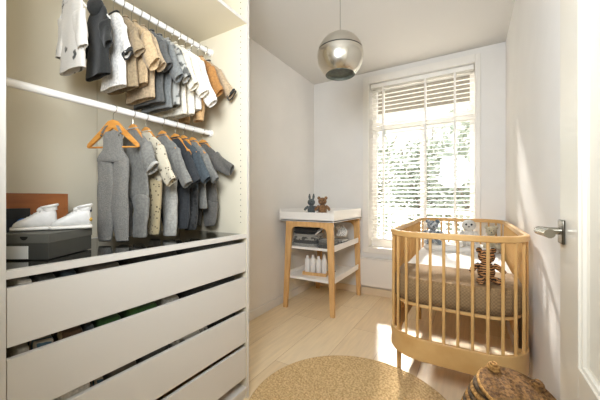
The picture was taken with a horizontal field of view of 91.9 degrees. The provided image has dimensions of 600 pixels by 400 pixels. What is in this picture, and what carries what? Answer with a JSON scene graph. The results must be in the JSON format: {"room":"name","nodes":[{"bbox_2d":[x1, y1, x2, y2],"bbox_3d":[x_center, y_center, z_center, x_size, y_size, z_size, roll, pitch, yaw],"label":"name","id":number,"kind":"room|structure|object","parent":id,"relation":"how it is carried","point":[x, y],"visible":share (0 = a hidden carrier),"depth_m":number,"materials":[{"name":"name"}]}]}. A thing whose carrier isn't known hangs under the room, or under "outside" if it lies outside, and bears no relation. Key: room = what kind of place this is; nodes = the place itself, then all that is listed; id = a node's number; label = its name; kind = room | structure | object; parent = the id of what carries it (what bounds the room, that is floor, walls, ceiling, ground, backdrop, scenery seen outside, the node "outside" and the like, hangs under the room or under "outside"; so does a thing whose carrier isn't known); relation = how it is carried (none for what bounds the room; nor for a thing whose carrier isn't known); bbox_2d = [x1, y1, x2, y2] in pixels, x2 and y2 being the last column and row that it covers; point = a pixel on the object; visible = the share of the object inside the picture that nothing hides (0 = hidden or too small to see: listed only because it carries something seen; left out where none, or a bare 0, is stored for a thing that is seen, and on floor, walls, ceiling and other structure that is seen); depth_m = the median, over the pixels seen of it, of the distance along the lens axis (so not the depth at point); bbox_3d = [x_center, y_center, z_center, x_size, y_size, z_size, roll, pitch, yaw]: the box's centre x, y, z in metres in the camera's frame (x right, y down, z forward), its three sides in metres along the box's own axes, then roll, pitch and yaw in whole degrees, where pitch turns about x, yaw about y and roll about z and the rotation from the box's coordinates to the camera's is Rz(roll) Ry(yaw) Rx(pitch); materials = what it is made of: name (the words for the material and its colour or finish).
{"room":"bedroom","nodes":[
{"label":"bedroom","id":0,"kind":"room"},
{"bbox_2d":[249,37,313,311],"bbox_3d":[-0.673,-0.184,2.406,0.100,2.600,3.710,0,0,30],"label":"wall","id":1,"kind":"structure","parent":0,"point":[281,100],"depth_m":3.02,"materials":[{"name":"white paint"}]},
{"bbox_2d":[249,281,313,320],"bbox_3d":[-0.690,1.075,2.263,0.014,0.082,3.446,0,0,30],"label":"baseboard","id":2,"kind":"structure","parent":1,"relation":"attached to","point":[253,314],"depth_m":3.00,"materials":[{"name":"white paint"}]},
{"bbox_2d":[243,285,513,399],"bbox_3d":[0.249,1.166,1.865,2.237,0.100,3.710,0,0,30],"label":"floor","id":3,"kind":"structure","parent":0,"point":[280,337],"depth_m":2.37,"materials":[{"name":"brown wood"}]},
{"bbox_2d":[0,0,248,399],"bbox_3d":[-0.795,-0.064,1.349,0.584,2.360,1.013,0,0,30],"label":"wardrobe","id":4,"kind":"object","parent":3,"relation":"on","point":[48,119],"visible":0.79,"depth_m":1.28,"materials":[{"name":"beige laminate"}]},
{"bbox_2d":[6,342,28,357],"bbox_3d":[-0.880,0.504,0.886,0.190,0.163,0.034,0,0,30],"label":"folded garment","id":5,"kind":"object","parent":4,"relation":"in","point":[21,348],"visible":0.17,"depth_m":0.84,"materials":[{"name":"grey fabric"}]},
{"bbox_2d":[6,208,29,232],"bbox_3d":[-1.092,0.116,1.056,0.042,0.160,0.159,0,0,30],"label":"storage box","id":6,"kind":"object","parent":4,"relation":"on","point":[13,215],"visible":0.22,"depth_m":1.08,"materials":[{"name":"black plastic"}]},
{"bbox_2d":[6,276,31,286],"bbox_3d":[-0.878,0.306,0.888,0.190,0.160,0.040,0,0,30],"label":"folded garment","id":7,"kind":"object","parent":4,"relation":"in","point":[22,280],"visible":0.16,"depth_m":0.84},
{"bbox_2d":[6,193,67,218],"bbox_3d":[-1.137,0.086,1.165,0.140,0.218,0.290,0,0,30],"label":"wooden crate","id":8,"kind":"object","parent":4,"relation":"on","point":[33,201],"visible":0.27,"depth_m":1.16,"materials":[{"name":"brown wood"}]},
{"bbox_2d":[27,334,52,349],"bbox_3d":[-0.855,0.503,0.927,0.190,0.165,0.055,0,0,30],"label":"folded garment","id":9,"kind":"object","parent":4,"relation":"in","point":[48,339],"visible":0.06,"depth_m":0.88,"materials":[{"name":"blue fabric"}]},
{"bbox_2d":[29,272,54,281],"bbox_3d":[-0.852,0.307,0.933,0.190,0.159,0.052,0,0,30],"label":"folded garment","id":10,"kind":"object","parent":4,"relation":"in","point":[45,276],"visible":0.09,"depth_m":0.88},
{"bbox_2d":[6,228,91,259],"bbox_3d":[-0.899,0.154,1.035,0.166,0.083,0.215,0,0,-3],"label":"shoe box","id":11,"kind":"object","parent":4,"relation":"on","point":[42,244],"visible":0.86,"depth_m":0.94,"materials":[{"name":"grey"}]},
{"bbox_2d":[9,203,58,231],"bbox_3d":[-0.938,0.064,1.028,0.130,0.096,0.060,0,0,-36],"label":"sneaker","id":12,"kind":"object","parent":11,"relation":"on","point":[43,218],"visible":0.98,"depth_m":1.02,"materials":[{"name":"white leather"}]},
{"bbox_2d":[48,203,92,229],"bbox_3d":[-0.849,0.064,1.078,0.130,0.096,0.060,0,0,-36],"label":"sneaker","id":13,"kind":"object","parent":11,"relation":"on","point":[80,218],"visible":1,"depth_m":1.07,"materials":[{"name":"white leather"}]},
{"bbox_2d":[52,268,75,277],"bbox_3d":[-0.824,0.306,0.981,0.190,0.161,0.050,0,0,30],"label":"folded garment","id":14,"kind":"object","parent":4,"relation":"in","point":[67,272],"visible":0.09,"depth_m":0.93,"materials":[{"name":"blue fabric"}]},
{"bbox_2d":[51,325,82,341],"bbox_3d":[-0.818,0.504,0.992,0.190,0.163,0.065,0,0,30],"label":"folded garment","id":15,"kind":"object","parent":4,"relation":"in","point":[75,330],"visible":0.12,"depth_m":0.94,"materials":[{"name":"brown fabric"}]},
{"bbox_2d":[53,382,89,399],"bbox_3d":[-0.814,0.699,0.999,0.190,0.166,0.100,0,0,30],"label":"folded garment","id":16,"kind":"object","parent":4,"relation":"in","point":[86,386],"visible":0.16,"depth_m":0.95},
{"bbox_2d":[73,261,119,273],"bbox_3d":[-0.773,0.307,1.068,0.190,0.159,0.140,0,0,30],"label":"folded garment","id":17,"kind":"object","parent":4,"relation":"in","point":[94,267],"visible":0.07,"depth_m":1.00,"materials":[{"name":"grey fabric"}]},
{"bbox_2d":[91,313,120,327],"bbox_3d":[-0.761,0.504,1.089,0.190,0.163,0.090,0,0,30],"label":"folded garment","id":18,"kind":"object","parent":4,"relation":"in","point":[114,317],"visible":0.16,"depth_m":1.03,"materials":[{"name":"green fabric"}]},
{"bbox_2d":[87,104,139,148],"bbox_3d":[-0.825,-0.322,1.281,0.248,0.193,0.012,0,0,6],"label":"clothes hanger","id":19,"kind":"object","parent":4,"relation":"hanging from","point":[111,124],"visible":0.97,"depth_m":1.27,"materials":[{"name":"brown wood"}]},
{"bbox_2d":[97,125,129,241],"bbox_3d":[-0.825,-0.071,1.282,0.152,0.517,0.045,0,0,6],"label":"dungarees","id":20,"kind":"object","parent":19,"relation":"hanging from","point":[113,162],"visible":1,"depth_m":1.27,"materials":[{"name":"grey fabric"}]},
{"bbox_2d":[102,360,135,380],"bbox_3d":[-0.738,0.698,1.128,0.190,0.168,0.120,0,0,30],"label":"folded garment","id":21,"kind":"object","parent":4,"relation":"in","point":[110,374],"visible":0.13,"depth_m":1.07,"materials":[{"name":"grey fabric"}]},
{"bbox_2d":[123,109,142,138],"bbox_3d":[-0.781,-0.322,1.356,0.248,0.193,0.012,0,0,30],"label":"clothes hanger","id":22,"kind":"object","parent":4,"relation":"hanging from","point":[131,125],"visible":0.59,"depth_m":1.34,"materials":[{"name":"brown wood"}]},
{"bbox_2d":[123,127,158,237],"bbox_3d":[-0.779,-0.077,1.354,0.397,0.506,0.054,0,0,30],"label":"romper","id":23,"kind":"object","parent":22,"relation":"hanging from","point":[143,163],"visible":0.59,"depth_m":1.30,"materials":[{"name":"fabric"}]},
{"bbox_2d":[118,301,156,318],"bbox_3d":[-0.697,0.504,1.197,0.190,0.163,0.140,0,0,30],"label":"folded garment","id":24,"kind":"object","parent":4,"relation":"in","point":[150,305],"visible":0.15,"depth_m":1.13,"materials":[{"name":"green fabric"}]},
{"bbox_2d":[116,251,176,265],"bbox_3d":[-0.672,0.306,1.240,0.190,0.161,0.240,0,0,30],"label":"folded garment","id":25,"kind":"object","parent":4,"relation":"in","point":[170,253],"visible":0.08,"depth_m":1.16,"materials":[{"name":"black fabric"}]},
{"bbox_2d":[141,113,158,144],"bbox_3d":[-0.750,-0.322,1.411,0.248,0.193,0.012,0,0,30],"label":"clothes hanger","id":26,"kind":"object","parent":4,"relation":"hanging from","point":[144,128],"visible":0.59,"depth_m":1.39,"materials":[{"name":"brown wood"}]},
{"bbox_2d":[132,130,175,234],"bbox_3d":[-0.745,-0.079,1.406,0.445,0.502,0.058,0,0,30],"label":"romper","id":27,"kind":"object","parent":26,"relation":"hanging from","point":[164,171],"visible":0.48,"depth_m":1.35,"materials":[{"name":"fabric"}]},
{"bbox_2d":[136,345,167,363],"bbox_3d":[-0.671,0.697,1.242,0.190,0.170,0.135,0,0,30],"label":"folded garment","id":28,"kind":"object","parent":4,"relation":"in","point":[163,348],"visible":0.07,"depth_m":1.18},
{"bbox_2d":[156,117,171,143],"bbox_3d":[-0.706,-0.322,1.486,0.248,0.193,0.012,0,0,30],"label":"clothes hanger","id":29,"kind":"object","parent":4,"relation":"hanging from","point":[161,131],"visible":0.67,"depth_m":1.47,"materials":[{"name":"brown wood"}]},
{"bbox_2d":[157,134,192,236],"bbox_3d":[-0.701,-0.072,1.482,0.451,0.516,0.056,0,0,31],"label":"romper","id":30,"kind":"object","parent":29,"relation":"hanging from","point":[169,193],"visible":0.46,"depth_m":1.42,"materials":[{"name":"fabric"}]},
{"bbox_2d":[83,0,245,47],"bbox_3d":[-0.794,-0.991,1.348,0.575,0.018,0.977,0,0,30],"label":"shelf","id":31,"kind":"object","parent":4,"relation":"attached to","point":[204,21],"depth_m":1.57,"materials":[{"name":"beige laminate"}]},
{"bbox_2d":[154,294,178,305],"bbox_3d":[-0.634,0.503,1.305,0.190,0.164,0.090,0,0,30],"label":"folded garment","id":32,"kind":"object","parent":4,"relation":"in","point":[174,297],"visible":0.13,"depth_m":1.24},
{"bbox_2d":[170,121,189,151],"bbox_3d":[-0.667,-0.322,1.550,0.248,0.193,0.012,0,0,30],"label":"clothes hanger","id":33,"kind":"object","parent":4,"relation":"hanging from","point":[174,134],"visible":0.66,"depth_m":1.54,"materials":[{"name":"brown wood"}]},
{"bbox_2d":[161,136,199,228],"bbox_3d":[-0.664,-0.087,1.548,0.383,0.486,0.057,0,0,28],"label":"romper","id":34,"kind":"object","parent":33,"relation":"hanging from","point":[184,195],"visible":0.32,"depth_m":1.49,"materials":[{"name":"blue fabric"}]},
{"bbox_2d":[168,326,206,348],"bbox_3d":[-0.579,0.698,1.400,0.190,0.168,0.210,0,0,30],"label":"folded garment","id":35,"kind":"object","parent":4,"relation":"in","point":[188,336],"visible":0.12,"depth_m":1.32,"materials":[{"name":"grey fabric"}]},
{"bbox_2d":[180,123,195,151],"bbox_3d":[-0.642,-0.322,1.594,0.248,0.193,0.012,0,0,30],"label":"clothes hanger","id":36,"kind":"object","parent":4,"relation":"hanging from","point":[182,136],"visible":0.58,"depth_m":1.57,"materials":[{"name":"brown wood"}]},
{"bbox_2d":[182,138,210,229],"bbox_3d":[-0.639,-0.082,1.591,0.429,0.496,0.058,0,0,30],"label":"romper","id":37,"kind":"object","parent":36,"relation":"hanging from","point":[203,173],"visible":0.29,"depth_m":1.52,"materials":[{"name":"blue fabric"}]},
{"bbox_2d":[189,125,205,153],"bbox_3d":[-0.612,-0.322,1.645,0.248,0.193,0.012,0,0,30],"label":"clothes hanger","id":38,"kind":"object","parent":4,"relation":"hanging from","point":[191,138],"visible":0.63,"depth_m":1.63,"materials":[{"name":"brown wood"}]},
{"bbox_2d":[190,140,218,208],"bbox_3d":[-0.607,-0.137,1.641,0.424,0.386,0.042,0,0,30],"label":"shirt","id":39,"kind":"object","parent":38,"relation":"hanging from","point":[214,178],"visible":0.34,"depth_m":1.58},
{"bbox_2d":[199,128,209,146],"bbox_3d":[-0.574,-0.322,1.710,0.248,0.193,0.012,0,0,30],"label":"clothes hanger","id":40,"kind":"object","parent":4,"relation":"hanging from","point":[202,140],"visible":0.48,"depth_m":1.70,"materials":[{"name":"brown wood"}]},
{"bbox_2d":[197,142,233,225],"bbox_3d":[-0.573,-0.087,1.708,0.498,0.486,0.055,0,0,30],"label":"romper","id":41,"kind":"object","parent":40,"relation":"hanging from","point":[219,163],"visible":0.46,"depth_m":1.65,"materials":[{"name":"fabric"}]},
{"bbox_2d":[175,241,234,254],"bbox_3d":[-0.515,0.306,1.508,0.190,0.160,0.360,0,0,30],"label":"folded garment","id":42,"kind":"object","parent":4,"relation":"in","point":[198,248],"visible":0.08,"depth_m":1.41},
{"bbox_2d":[176,276,234,298],"bbox_3d":[-0.515,0.502,1.508,0.190,0.166,0.360,0,0,30],"label":"folded garment","id":43,"kind":"object","parent":4,"relation":"in","point":[183,294],"visible":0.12,"depth_m":1.42,"materials":[{"name":"black fabric"}]},
{"bbox_3d":[-0.614,-0.820,1.641,0.205,0.177,0.007,0,0,30],"label":"clothes hanger","id":44,"kind":"object","parent":4,"relation":"hanging from","visible":0},
{"bbox_2d":[178,56,204,124],"bbox_3d":[-0.615,-0.611,1.639,0.222,0.365,0.049,0,0,30],"label":"shirt","id":45,"kind":"object","parent":44,"relation":"hanging from","point":[199,115],"visible":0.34,"depth_m":1.59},
{"bbox_3d":[-0.805,-0.820,1.316,0.205,0.177,0.007,0,0,30],"label":"clothes hanger","id":46,"kind":"object","parent":4,"relation":"hanging from","visible":0},
{"bbox_2d":[108,15,143,94],"bbox_3d":[-0.803,-0.655,1.314,0.322,0.331,0.041,0,0,30],"label":"sweater","id":47,"kind":"object","parent":46,"relation":"hanging from","point":[135,42],"visible":0.53,"depth_m":1.26,"materials":[{"name":"fabric"}]},
{"bbox_3d":[-0.765,-0.820,1.385,0.205,0.177,0.007,0,0,30],"label":"clothes hanger","id":48,"kind":"object","parent":4,"relation":"hanging from","visible":0},
{"bbox_2d":[126,24,165,105],"bbox_3d":[-0.762,-0.642,1.381,0.392,0.356,0.047,0,0,30],"label":"sweater","id":49,"kind":"object","parent":48,"relation":"hanging from","point":[147,93],"visible":0.33,"depth_m":1.33,"materials":[{"name":"fabric"}]},
{"bbox_3d":[-0.656,-0.820,1.569,0.205,0.177,0.007,0,0,30],"label":"clothes hanger","id":50,"kind":"object","parent":4,"relation":"hanging from","visible":0},
{"bbox_2d":[168,45,207,119],"bbox_3d":[-0.650,-0.630,1.566,0.447,0.381,0.052,0,0,30],"label":"sweater","id":51,"kind":"object","parent":50,"relation":"hanging from","point":[202,90],"visible":0.31,"depth_m":1.49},
{"bbox_3d":[-0.564,-0.820,1.727,0.205,0.177,0.007,0,0,30],"label":"clothes hanger","id":52,"kind":"object","parent":4,"relation":"hanging from","visible":0},
{"bbox_2d":[206,59,235,100],"bbox_3d":[-0.561,-0.682,1.723,0.488,0.276,0.044,0,0,30],"label":"sweater","id":53,"kind":"object","parent":52,"relation":"hanging from","point":[229,92],"visible":0.21,"depth_m":1.62,"materials":[{"name":"brown fabric"}]},
{"bbox_3d":[-0.825,-0.820,1.281,0.205,0.177,0.007,0,0,30],"label":"clothes hanger","id":54,"kind":"object","parent":4,"relation":"hanging from","visible":0},
{"bbox_2d":[101,10,132,92],"bbox_3d":[-0.823,-0.652,1.277,0.304,0.336,0.043,0,0,30],"label":"t-shirt","id":55,"kind":"object","parent":54,"relation":"hanging from","point":[121,51],"visible":0.59,"depth_m":1.24,"materials":[{"name":"white fabric"}]},
{"bbox_3d":[-0.678,-0.820,1.533,0.205,0.177,0.007,0,0,30],"label":"clothes hanger","id":56,"kind":"object","parent":4,"relation":"hanging from","visible":0},
{"bbox_2d":[158,42,197,118],"bbox_3d":[-0.674,-0.625,1.528,0.410,0.391,0.043,0,0,30],"label":"cardigan","id":57,"kind":"object","parent":56,"relation":"hanging from","point":[192,84],"visible":0.3,"depth_m":1.47,"materials":[{"name":"beige fabric"}]},
{"bbox_2d":[280,208,360,317],"bbox_3d":[0.249,0.610,3.184,0.610,1.012,0.786,0,0,30],"label":"table","id":58,"kind":"object","parent":3,"relation":"on","point":[294,217],"visible":0.86,"depth_m":2.96,"materials":[{"name":"white paint"}]},
{"bbox_2d":[292,242,318,246],"bbox_3d":[0.090,0.471,3.077,0.290,0.033,0.260,0,0,33],"label":"folded garment","id":59,"kind":"object","parent":58,"relation":"on","point":[294,243],"visible":0.41,"depth_m":2.96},
{"bbox_2d":[293,238,322,243],"bbox_3d":[0.096,0.437,3.074,0.280,0.035,0.260,0,0,30],"label":"folded garment","id":60,"kind":"object","parent":59,"relation":"on","point":[295,240],"visible":0.45,"depth_m":2.95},
{"bbox_2d":[293,235,322,240],"bbox_3d":[0.090,0.403,3.077,0.270,0.033,0.260,0,0,27],"label":"folded garment","id":61,"kind":"object","parent":60,"relation":"on","point":[295,237],"visible":0.68,"depth_m":2.97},
{"bbox_2d":[294,233,323,236],"bbox_3d":[0.096,0.373,3.074,0.260,0.027,0.260,0,0,33],"label":"folded garment","id":62,"kind":"object","parent":61,"relation":"on","point":[319,234],"visible":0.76,"depth_m":2.97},
{"bbox_2d":[294,227,322,234],"bbox_3d":[0.090,0.327,3.077,0.250,0.064,0.260,0,0,30],"label":"folded garment","id":63,"kind":"object","parent":62,"relation":"on","point":[298,230],"visible":0.76,"depth_m":2.97,"materials":[{"name":"black fabric"}]},
{"bbox_2d":[302,270,327,276],"bbox_3d":[0.168,0.778,3.054,0.260,0.032,0.120,0,0,22],"label":"wooden tray","id":64,"kind":"object","parent":58,"relation":"on","point":[321,274],"visible":0.48,"depth_m":3.00,"materials":[{"name":"brown wood"}]},
{"bbox_2d":[290,263,357,283],"bbox_3d":[0.264,0.803,3.185,0.543,0.016,0.708,0,0,30],"label":"shelf","id":65,"kind":"object","parent":58,"relation":"attached to","point":[297,273],"depth_m":3.03,"materials":[{"name":"white paint"}]},
{"bbox_2d":[292,242,357,251],"bbox_3d":[0.264,0.496,3.185,0.543,0.016,0.708,0,0,30],"label":"shelf","id":66,"kind":"object","parent":58,"relation":"attached to","point":[340,247],"depth_m":2.91,"materials":[{"name":"white paint"}]},
{"bbox_2d":[334,238,348,243],"bbox_3d":[0.412,0.462,3.155,0.200,0.052,0.240,0,0,30],"label":"folded garment","id":67,"kind":"object","parent":58,"relation":"on","point":[341,240],"visible":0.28,"depth_m":3.12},
{"bbox_2d":[334,225,346,236],"bbox_3d":[0.438,0.343,3.140,0.140,0.106,0.200,0,0,5],"label":"cloth","id":68,"kind":"object","parent":67,"relation":"on","point":[342,231],"visible":1,"depth_m":3.10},
{"bbox_3d":[0.256,0.186,3.194,0.540,0.036,0.730,0,0,30],"label":"mat","id":69,"kind":"object","parent":58,"relation":"on","visible":0},
{"bbox_2d":[304,194,317,212],"bbox_3d":[0.112,0.057,2.962,0.154,0.224,0.111,0,0,18],"label":"rabbit","id":70,"kind":"object","parent":69,"relation":"on","point":[311,202],"visible":0.88,"depth_m":2.95},
{"bbox_2d":[314,196,329,212],"bbox_3d":[0.221,0.071,2.885,0.165,0.196,0.119,0,0,10],"label":"bear","id":71,"kind":"object","parent":69,"relation":"on","point":[322,208],"visible":0.95,"depth_m":2.88},
{"bbox_2d":[249,355,445,399],"bbox_3d":[0.263,1.109,1.497,1.112,0.012,1.112,0,0,30],"label":"round rug","id":72,"kind":"object","parent":3,"relation":"on","point":[333,377],"visible":1,"depth_m":1.74,"materials":[{"name":"wicker"}]},
{"bbox_2d":[391,217,529,375],"bbox_3d":[1.165,0.650,2.151,0.703,0.932,1.490,0,0,30],"label":"crib","id":73,"kind":"object","parent":3,"relation":"on","point":[406,237],"visible":0.71,"depth_m":1.53,"materials":[{"name":"brown wood"}]},
{"bbox_2d":[408,247,511,273],"bbox_3d":[1.165,0.523,2.151,0.635,0.124,1.422,0,0,30],"label":"mattress","id":74,"kind":"object","parent":73,"relation":"on","point":[450,257],"visible":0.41,"depth_m":2.21,"materials":[{"name":"fabric"}]},
{"bbox_2d":[395,263,521,316],"bbox_3d":[0.908,0.514,1.715,0.657,0.132,0.431,0,0,30],"label":"blanket","id":75,"kind":"object","parent":74,"relation":"on","point":[450,272],"visible":0.73,"depth_m":1.56,"materials":[{"name":"fabric"}]},
{"bbox_2d":[469,247,506,285],"bbox_3d":[1.002,0.356,1.552,0.177,0.186,0.113,0,0,16],"label":"tiger","id":76,"kind":"object","parent":75,"relation":"on","point":[480,267],"visible":0.64,"depth_m":1.54},
{"bbox_2d":[423,242,497,253],"bbox_3d":[1.436,0.437,2.618,0.580,0.046,0.300,0,0,30],"label":"pillow","id":77,"kind":"object","parent":74,"relation":"on","point":[449,246],"visible":0.47,"depth_m":2.54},
{"bbox_2d":[423,219,444,244],"bbox_3d":[1.225,0.301,2.675,0.232,0.227,0.138,0,0,20],"label":"bear","id":78,"kind":"object","parent":77,"relation":"on","point":[432,225],"visible":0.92,"depth_m":2.66},
{"bbox_2d":[459,220,480,247],"bbox_3d":[1.461,0.297,2.510,0.175,0.236,0.152,0,0,28],"label":"bear","id":79,"kind":"object","parent":77,"relation":"on","point":[468,226],"visible":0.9,"depth_m":2.49},
{"bbox_2d":[483,225,500,248],"bbox_3d":[1.611,0.320,2.441,0.141,0.191,0.116,0,0,30],"label":"teddy bear","id":80,"kind":"object","parent":77,"relation":"on","point":[491,231],"visible":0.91,"depth_m":2.43,"materials":[{"name":"beige fabric"}]},
{"bbox_2d":[461,361,555,399],"bbox_3d":[0.775,0.869,1.081,0.338,0.466,0.338,0,0,-1],"label":"woven basket","id":81,"kind":"object","parent":3,"relation":"on","point":[492,381],"visible":1,"depth_m":1.06,"materials":[{"name":"wicker"}]},
{"bbox_2d":[249,0,514,84],"bbox_3d":[0.249,-1.534,1.865,2.237,0.100,3.710,0,0,30],"label":"ceiling","id":82,"kind":"structure","parent":0,"point":[391,33],"depth_m":2.50,"materials":[{"name":"grey paint"}]},
{"bbox_2d":[317,30,363,80],"bbox_3d":[0.264,-1.149,1.903,0.300,0.670,0.300,0,0,30],"label":"pendant lamp","id":83,"kind":"object","parent":82,"relation":"hanging from","point":[340,54],"visible":1,"depth_m":1.80,"materials":[{"name":"silver glass"}]},
{"bbox_2d":[326,68,354,80],"bbox_3d":[0.264,-0.823,1.903,0.191,0.018,0.191,0,0,30],"label":"diffuser","id":84,"kind":"object","parent":83,"relation":"attached to","point":[335,74],"depth_m":1.92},
{"bbox_2d":[314,42,505,290],"bbox_3d":[1.124,-0.184,3.358,2.037,2.600,0.250,0,0,30],"label":"wall","id":85,"kind":"structure","parent":0,"point":[338,105],"depth_m":3.46,"materials":[{"name":"white paint"}]},
{"bbox_2d":[314,282,391,297],"bbox_3d":[1.057,1.075,3.244,2.037,0.082,0.014,0,0,30],"label":"baseboard","id":86,"kind":"structure","parent":85,"relation":"attached to","point":[341,286],"depth_m":3.41,"materials":[{"name":"beige paint"}]},
{"bbox_2d":[360,256,391,289],"bbox_3d":[1.283,0.841,3.079,1.350,0.326,0.068,0,0,30],"label":"radiator","id":87,"kind":"object","parent":85,"relation":"attached to","point":[374,272],"visible":0.23,"depth_m":3.29,"materials":[{"name":"metal"}]},
{"bbox_2d":[368,245,391,254],"bbox_3d":[1.301,0.594,3.184,1.063,0.065,0.190,0,0,30],"label":"windowsill","id":88,"kind":"structure","parent":85,"relation":"attached to","point":[372,249],"depth_m":3.32,"materials":[{"name":"white paint"}]},
{"bbox_2d":[363,53,479,252],"bbox_3d":[1.252,-0.399,3.127,1.178,2.050,0.018,0,0,30],"label":"trim","id":89,"kind":"structure","parent":85,"relation":"attached to","point":[475,58],"depth_m":3.13,"materials":[{"name":"white paint"}]},
{"bbox_2d":[372,69,474,247],"bbox_3d":[1.354,-0.389,3.275,1.063,1.910,0.080,0,0,30],"label":"window","id":90,"kind":"structure","parent":85,"relation":"in","point":[472,117],"depth_m":3.25,"materials":[{"name":"white paint"}]},
{"bbox_2d":[371,64,473,243],"bbox_3d":[1.292,-0.429,3.170,1.039,1.821,0.063,0,0,30],"label":"blind","id":91,"kind":"object","parent":90,"relation":"attached to","point":[469,68],"visible":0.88,"depth_m":3.15,"materials":[{"name":"white paint"}]},
{"bbox_2d":[506,0,559,399],"bbox_3d":[1.171,-0.184,1.325,0.100,2.600,3.710,0,0,30],"label":"wall","id":92,"kind":"structure","parent":0,"point":[533,35],"depth_m":1.47,"materials":[{"name":"white paint"}]},
{"bbox_2d":[534,0,599,399],"bbox_3d":[0.573,-0.064,0.542,0.107,2.340,0.795,0,0,30],"label":"door","id":93,"kind":"structure","parent":92,"relation":"in","point":[578,229],"depth_m":0.73,"materials":[{"name":"beige paint"}]},
{"bbox_3d":[1.895,1.216,4.221,6.000,0.200,2.000,0,0,30],"label":"balcony","id":94,"kind":"object","parent":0,"visible":0},
{"bbox_2d":[378,209,469,236],"bbox_3d":[2.300,0.606,4.911,6.000,0.820,0.060,0,0,30],"label":"balcony railing","id":95,"kind":"object","parent":94,"relation":"on","point":[463,213],"visible":0.09,"depth_m":5.04,"materials":[{"name":"beige"}]},
{"bbox_3d":[-0.722,-0.820,1.457,0.205,0.177,0.007,0,0,30],"label":"clothes hanger","id":96,"kind":"object","parent":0,"visible":0},
{"bbox_2d":[141,33,183,113],"bbox_3d":[-0.719,-0.630,1.452,0.409,0.380,0.048,0,0,30],"label":"denim shirt","id":97,"kind":"object","parent":96,"relation":"hanging from","point":[175,71],"visible":0.41,"depth_m":1.40,"materials":[{"name":"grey fabric"}]},
{"label":"outside","id":98,"kind":"structure","parent":0,"visible":0},
{"bbox_3d":[16.108,4.216,27.477,60.000,0.200,56.300,0,0,30],"label":"ground","id":99,"kind":"structure","parent":98,"visible":0},
{"bbox_2d":[378,131,409,235],"bbox_3d":[1.555,0.888,8.345,3.009,6.465,3.035,0,0,30],"label":"tree","id":100,"kind":"object","parent":99,"relation":"on","point":[400,173],"visible":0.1,"depth_m":7.79,"materials":[{"name":"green plant"}]},
{"bbox_2d":[378,75,469,241],"bbox_3d":[6.584,-0.809,13.209,26.000,9.850,4.550,0,0,30],"label":"building","id":101,"kind":"structure","parent":99,"relation":"on","point":[398,145],"depth_m":14.91,"materials":[{"name":"beige"}]},
{"bbox_2d":[389,126,469,229],"bbox_3d":[4.516,0.818,10.219,2.688,6.607,2.631,0,0,30],"label":"tree","id":102,"kind":"object","parent":99,"relation":"on","point":[411,190],"visible":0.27,"depth_m":9.98,"materials":[{"name":"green plant"}]},
{"bbox_2d":[415,102,469,240],"bbox_3d":[4.359,0.870,6.854,3.140,6.502,3.063,0,0,30],"label":"tree","id":103,"kind":"object","parent":99,"relation":"on","point":[459,195],"visible":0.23,"depth_m":6.86,"materials":[{"name":"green plant"}]},
{"bbox_3d":[-0.857,-0.820,1.227,0.205,0.177,0.007,0,0,30],"label":"clothes hanger","id":104,"kind":"object","parent":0,"visible":0},
{"bbox_2d":[84,0,114,81],"bbox_3d":[-0.858,-0.676,1.217,0.254,0.324,0.058,0,0,30],"label":"hooded jacket","id":105,"kind":"object","parent":104,"relation":"hanging from","point":[100,37],"visible":0.9,"depth_m":1.19,"materials":[{"name":"black fabric"}]},
{"bbox_2d":[87,0,103,14],"bbox_3d":[-0.855,-0.804,1.212,0.090,0.068,0.052,0,0,30],"label":"hood","id":106,"kind":"object","parent":105,"relation":"attached to","point":[94,7],"depth_m":1.19,"materials":[{"name":"black fabric"}]},
{"bbox_3d":[-0.743,-0.820,1.421,0.205,0.177,0.007,0,0,30],"label":"clothes hanger","id":107,"kind":"object","parent":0,"visible":0},
{"bbox_2d":[133,29,171,109],"bbox_3d":[-0.743,-0.637,1.417,0.358,0.366,0.047,0,0,30],"label":"shirt","id":108,"kind":"object","parent":107,"relation":"hanging from","point":[159,86],"visible":0.38,"depth_m":1.36,"materials":[{"name":"fabric"}]},
{"bbox_3d":[-0.592,-0.820,1.680,0.205,0.177,0.007,0,0,30],"label":"clothes hanger","id":109,"kind":"object","parent":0,"visible":0},
{"bbox_2d":[201,55,223,97],"bbox_3d":[-0.589,-0.686,1.675,0.407,0.267,0.048,0,0,30],"label":"jacket","id":110,"kind":"object","parent":109,"relation":"hanging from","point":[211,70],"visible":0.22,"depth_m":1.60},
{"label":"clothes hanger","id":111,"kind":"object","parent":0,"visible":0},
{"bbox_2d":[56,0,87,75],"bbox_3d":[-0.898,-0.662,1.146,0.229,0.316,0.043,0,0,27],"label":"shirt","id":112,"kind":"object","parent":111,"relation":"hanging from","point":[72,44],"visible":0.99,"depth_m":1.13,"materials":[{"name":"fabric"}]},
{"bbox_3d":[-0.785,-0.820,1.350,0.205,0.177,0.007,0,0,30],"label":"clothes hanger","id":113,"kind":"object","parent":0,"visible":0},
{"bbox_2d":[128,20,159,91],"bbox_3d":[-0.781,-0.667,1.347,0.433,0.306,0.049,0,0,30],"label":"shirt","id":114,"kind":"object","parent":113,"relation":"hanging from","point":[149,58],"visible":0.4,"depth_m":1.27,"materials":[{"name":"beige fabric"}]},
{"bbox_3d":[-0.699,-0.820,1.496,0.205,0.177,0.007,0,0,30],"label":"clothes hanger","id":115,"kind":"object","parent":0,"visible":0},
{"bbox_2d":[162,38,190,111],"bbox_3d":[-0.694,-0.642,1.493,0.404,0.356,0.046,0,0,30],"label":"shirt","id":116,"kind":"object","parent":115,"relation":"hanging from","point":[175,86],"visible":0.27,"depth_m":1.44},
{"bbox_3d":[-0.634,-0.820,1.607,0.205,0.177,0.007,0,0,30],"label":"clothes hanger","id":117,"kind":"object","parent":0,"visible":0},
{"bbox_2d":[186,49,216,111],"bbox_3d":[-0.629,-0.646,1.601,0.475,0.348,0.044,0,0,30],"label":"shirt","id":118,"kind":"object","parent":117,"relation":"hanging from","point":[210,99],"visible":0.3,"depth_m":1.52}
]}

